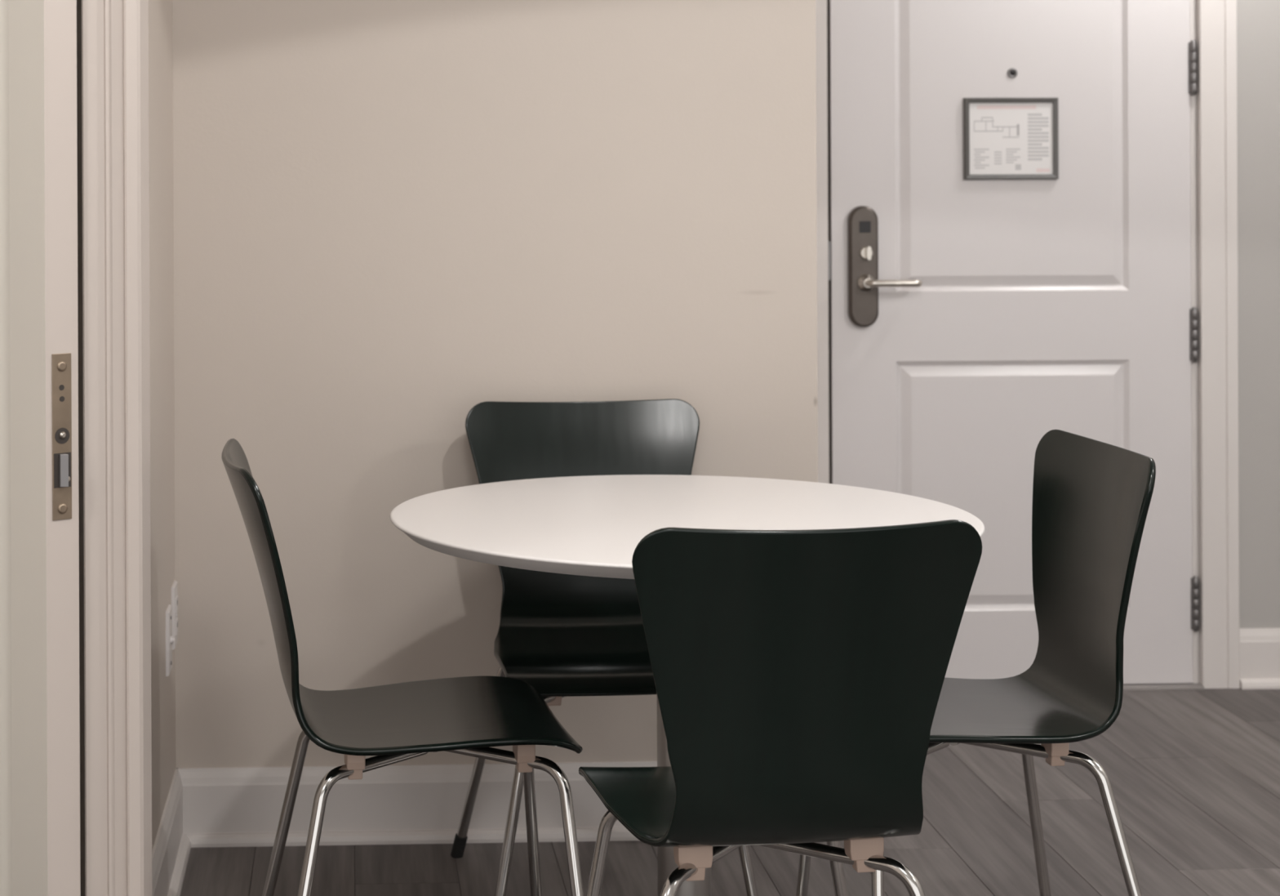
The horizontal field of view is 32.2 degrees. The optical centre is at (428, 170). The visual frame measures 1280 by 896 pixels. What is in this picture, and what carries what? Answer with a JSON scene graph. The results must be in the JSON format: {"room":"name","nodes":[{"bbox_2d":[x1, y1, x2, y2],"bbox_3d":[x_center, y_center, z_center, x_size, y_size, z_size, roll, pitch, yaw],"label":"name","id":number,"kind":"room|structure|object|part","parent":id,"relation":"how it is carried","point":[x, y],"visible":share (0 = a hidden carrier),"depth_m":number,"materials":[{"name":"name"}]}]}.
{"room":"dining room","nodes":[
{"label":"dining room","id":0,"kind":"room"},
{"bbox_2d":[76,0,176,895],"bbox_3d":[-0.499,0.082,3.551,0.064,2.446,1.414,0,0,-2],"label":"wall","id":1,"kind":"structure","parent":0,"point":[160,11],"depth_m":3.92,"materials":[{"name":"beige paint"}]},
{"bbox_2d":[0,0,80,895],"bbox_3d":[-0.687,0.265,3.008,0.045,2.050,0.810,0,0,-37],"label":"door","id":2,"kind":"structure","parent":1,"relation":"in","point":[40,703],"depth_m":2.70,"materials":[{"name":"grey paint"}]},
{"bbox_2d":[81,0,144,895],"bbox_3d":[-0.391,0.229,2.721,0.071,2.140,0.022,0,0,-2],"label":"trim","id":3,"kind":"structure","parent":1,"relation":"attached to","point":[111,28],"depth_m":2.72,"materials":[{"name":"beige paint"}]},
{"bbox_2d":[165,604,173,675],"bbox_3d":[-0.477,0.867,4.070,0.012,0.118,0.070,0,0,-2],"label":"outlet","id":4,"kind":"object","parent":1,"relation":"attached to","point":[169,638],"visible":1,"depth_m":4.04,"materials":[{"name":"white plastic"}]},
{"bbox_2d":[170,635,173,644],"bbox_3d":[-0.474,0.867,4.070,0.006,0.015,0.015,0,0,-2],"label":"socket","id":5,"kind":"object","parent":4,"relation":"attached to","point":[171,637],"depth_m":4.07,"materials":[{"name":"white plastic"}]},
{"bbox_2d":[151,768,191,895],"bbox_3d":[-0.447,1.227,3.555,0.031,0.145,1.408,0,0,-2],"label":"baseboard","id":6,"kind":"structure","parent":1,"relation":"attached to","point":[171,848],"depth_m":3.98,"materials":[{"name":"white paint"}]},
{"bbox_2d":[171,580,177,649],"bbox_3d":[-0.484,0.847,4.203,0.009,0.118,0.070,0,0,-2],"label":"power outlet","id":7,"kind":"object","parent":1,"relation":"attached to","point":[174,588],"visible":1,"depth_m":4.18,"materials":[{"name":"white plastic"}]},
{"bbox_2d":[175,616,177,635],"bbox_3d":[-0.481,0.868,4.203,0.004,0.028,0.034,0,0,-2],"label":"receptacle","id":8,"kind":"object","parent":7,"relation":"attached to","point":[176,617],"depth_m":4.19,"materials":[{"name":"white plastic"}]},
{"bbox_2d":[175,595,177,613],"bbox_3d":[-0.481,0.826,4.203,0.004,0.028,0.034,0,0,-2],"label":"receptacle","id":9,"kind":"object","parent":7,"relation":"attached to","point":[176,596],"depth_m":4.19,"materials":[{"name":"white plastic"}]},
{"bbox_2d":[172,0,817,768],"bbox_3d":[-0.722,0.083,4.889,2.918,2.446,1.276,0,0,-2],"label":"wall","id":10,"kind":"structure","parent":0,"point":[393,220],"depth_m":4.28,"materials":[{"name":"beige paint"}]},
{"bbox_2d":[177,760,657,847],"bbox_3d":[0.139,1.224,4.266,1.254,0.145,0.031,0,0,-2],"label":"baseboard","id":11,"kind":"structure","parent":10,"relation":"attached to","point":[412,803],"depth_m":4.26,"materials":[{"name":"white paint"}]},
{"bbox_2d":[180,688,1279,895],"bbox_3d":[0.621,1.344,2.324,5.400,0.100,6.600,0,0,-2],"label":"floor","id":12,"kind":"structure","parent":0,"point":[1193,775],"depth_m":4.22,"materials":[{"name":"grey wood"}]},
{"bbox_2d":[221,438,583,895],"bbox_3d":[-0.047,0.869,3.473,0.552,0.862,0.514,0,0,-8],"label":"dining chair","id":13,"kind":"object","parent":12,"relation":"on","point":[468,715],"visible":1,"depth_m":3.39,"materials":[{"name":"green paint"}]},
{"bbox_3d":[-0.265,0.630,3.443,0.115,0.382,0.451,0,0,-8],"label":"backrest","id":14,"kind":"part","parent":13,"relation":"part of","materials":[{"name":"green paint"}]},
{"bbox_3d":[-0.152,1.091,3.584,0.355,0.395,0.025,0,0,36],"label":"leg","id":15,"kind":"part","parent":13,"relation":"part of","materials":[{"name":"silver metal"}]},
{"bbox_3d":[-0.119,1.093,3.337,0.025,0.390,0.355,0,0,39],"label":"leg","id":16,"kind":"part","parent":13,"relation":"part of","materials":[{"name":"silver metal"}]},
{"bbox_3d":[-0.004,0.852,3.478,0.436,0.073,0.412,0,0,-8],"label":"seat","id":17,"kind":"part","parent":13,"relation":"part of","materials":[{"name":"green paint"}]},
{"bbox_3d":[0.107,1.092,3.606,0.038,0.389,0.314,0,0,35],"label":"leg","id":18,"kind":"part","parent":13,"relation":"part of","materials":[{"name":"silver metal"}]},
{"bbox_3d":[0.137,1.089,3.385,0.314,0.394,0.038,0,0,39],"label":"leg","id":19,"kind":"part","parent":13,"relation":"part of","materials":[{"name":"silver metal"}]},
{"bbox_2d":[450,398,758,895],"bbox_3d":[0.315,0.868,3.976,0.514,0.861,0.518,0,0,-5],"label":"dining chair","id":20,"kind":"object","parent":12,"relation":"on","point":[559,634],"visible":0.57,"depth_m":4.15,"materials":[{"name":"black wood"}]},
{"bbox_3d":[0.183,1.092,4.057,0.355,0.390,0.025,0,0,41],"label":"leg","id":21,"kind":"part","parent":20,"relation":"part of","materials":[{"name":"silver metal"}]},
{"bbox_3d":[0.219,1.089,3.812,0.294,0.394,0.044,0,0,-44],"label":"leg","id":22,"kind":"part","parent":20,"relation":"part of","materials":[{"name":"silver metal"}]},
{"bbox_3d":[0.318,0.852,3.934,0.412,0.071,0.435,0,0,-5],"label":"seat","id":23,"kind":"part","parent":20,"relation":"part of","materials":[{"name":"green paint"}]},
{"bbox_3d":[0.295,0.630,4.185,0.451,0.384,0.098,0,0,-5],"label":"backrest","id":24,"kind":"part","parent":20,"relation":"part of","materials":[{"name":"green paint"}]},
{"bbox_3d":[0.439,1.090,3.832,0.294,0.389,0.044,0,0,33],"label":"leg","id":25,"kind":"part","parent":20,"relation":"part of","materials":[{"name":"silver metal"}]},
{"bbox_2d":[389,474,985,895],"bbox_3d":[0.412,0.924,3.558,0.947,0.743,0.947,0,0,-2],"label":"dining table","id":26,"kind":"object","parent":12,"relation":"on","point":[588,525],"visible":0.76,"depth_m":3.56,"materials":[{"name":"white laminate"}]},
{"bbox_2d":[578,519,982,895],"bbox_3d":[0.446,0.868,2.963,0.514,0.861,0.518,0,0,-8],"label":"dining chair","id":27,"kind":"object","parent":12,"relation":"on","point":[799,675],"visible":1,"depth_m":2.76,"materials":[{"name":"green paint"}]},
{"bbox_3d":[0.317,1.091,3.101,0.294,0.389,0.044,0,0,31],"label":"leg","id":28,"kind":"part","parent":27,"relation":"part of","materials":[{"name":"silver metal"}]},
{"bbox_3d":[0.337,1.089,2.854,0.025,0.395,0.355,0,0,36],"label":"leg","id":29,"kind":"part","parent":27,"relation":"part of","materials":[{"name":"silver metal"}]},
{"bbox_3d":[0.441,0.851,3.004,0.412,0.071,0.435,0,0,-8],"label":"seat","id":30,"kind":"part","parent":27,"relation":"part of","materials":[{"name":"green paint"}]},
{"bbox_3d":[0.535,1.087,3.131,0.044,0.394,0.294,0,0,44],"label":"leg","id":31,"kind":"part","parent":27,"relation":"part of","materials":[{"name":"silver metal"}]},
{"bbox_3d":[0.583,1.090,2.888,0.355,0.390,0.025,0,0,38],"label":"leg","id":32,"kind":"part","parent":27,"relation":"part of","materials":[{"name":"silver metal"}]},
{"bbox_2d":[795,429,1155,895],"bbox_3d":[0.860,0.866,3.511,0.491,0.860,0.514,0,0,-6],"label":"dining chair","id":33,"kind":"object","parent":12,"relation":"on","point":[1091,498],"visible":0.66,"depth_m":3.51,"materials":[{"name":"green paint"}]},
{"bbox_3d":[0.710,1.087,3.607,0.044,0.394,0.294,0,0,-44],"label":"leg","id":34,"kind":"part","parent":33,"relation":"part of","materials":[{"name":"silver metal"}]},
{"bbox_3d":[0.732,1.089,3.387,0.044,0.389,0.294,0,0,33],"label":"leg","id":35,"kind":"part","parent":33,"relation":"part of","materials":[{"name":"silver metal"}]},
{"bbox_3d":[0.954,1.089,3.645,0.025,0.390,0.355,0,0,41],"label":"leg","id":36,"kind":"part","parent":33,"relation":"part of","materials":[{"name":"silver metal"}]},
{"bbox_3d":[0.831,0.851,3.508,0.433,0.068,0.412,0,0,-6],"label":"seat","id":37,"kind":"part","parent":33,"relation":"part of","materials":[{"name":"green paint"}]},
{"bbox_3d":[0.979,1.086,3.398,0.355,0.395,0.025,0,0,38],"label":"leg","id":38,"kind":"part","parent":33,"relation":"part of","materials":[{"name":"silver metal"}]},
{"bbox_3d":[1.067,0.628,3.532,0.072,0.384,0.451,0,0,-6],"label":"backrest","id":39,"kind":"part","parent":33,"relation":"part of","materials":[{"name":"green paint"}]},
{"bbox_2d":[1123,682,1204,690],"bbox_3d":[1.460,1.286,5.508,0.932,0.008,0.110,0,0,-2],"label":"threshold","id":40,"kind":"object","parent":12,"relation":"on","point":[1174,686],"depth_m":5.47,"materials":[{"name":"silver metal"}]},
{"bbox_2d":[1236,0,1279,628],"bbox_3d":[1.905,0.072,5.562,2.382,2.446,0.124,0,0,-2],"label":"wall","id":41,"kind":"structure","parent":0,"point":[1258,21],"depth_m":5.51,"materials":[{"name":"grey paint"}]},
{"bbox_2d":[829,0,1199,683],"bbox_3d":[1.460,0.215,5.468,0.918,2.130,0.119,0,0,-2],"label":"door","id":42,"kind":"structure","parent":41,"relation":"in","point":[972,322],"depth_m":5.48,"materials":[{"name":"white paint"}]},
{"bbox_3d":[1.077,0.236,5.457,0.072,0.300,0.024,0,0,-2],"label":"lock plate","id":43,"kind":"part","parent":42,"relation":"part of","materials":[{"name":"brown metal"}]},
{"bbox_3d":[1.138,0.276,5.423,0.154,0.042,0.053,0,0,-2],"label":"lever handle","id":44,"kind":"part","parent":42,"relation":"part of","materials":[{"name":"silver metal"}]},
{"bbox_2d":[963,97,1058,179],"bbox_3d":[1.449,-0.081,5.479,0.236,0.203,0.012,0,0,-2],"label":"framed notice","id":45,"kind":"object","parent":42,"relation":"attached to","point":[1004,137],"visible":1,"depth_m":5.48,"materials":[{"name":"white paper"}]},
{"bbox_2d":[815,0,1239,688],"bbox_3d":[1.459,0.176,5.510,1.111,2.230,0.095,0,0,-2],"label":"trim","id":46,"kind":"structure","parent":41,"relation":"attached to","point":[1213,23],"depth_m":5.48,"materials":[{"name":"white paint"}]},
{"bbox_3d":[0.994,0.223,5.473,0.009,0.096,0.013,0,0,-2],"label":"strike plate","id":47,"kind":"part","parent":46,"relation":"part of","materials":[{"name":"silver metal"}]},
{"bbox_2d":[1240,627,1279,688],"bbox_3d":[2.562,1.213,5.509,1.084,0.145,0.031,0,0,-2],"label":"baseboard","id":48,"kind":"structure","parent":41,"relation":"attached to","point":[1260,647],"depth_m":5.49,"materials":[{"name":"white paint"}]}
]}

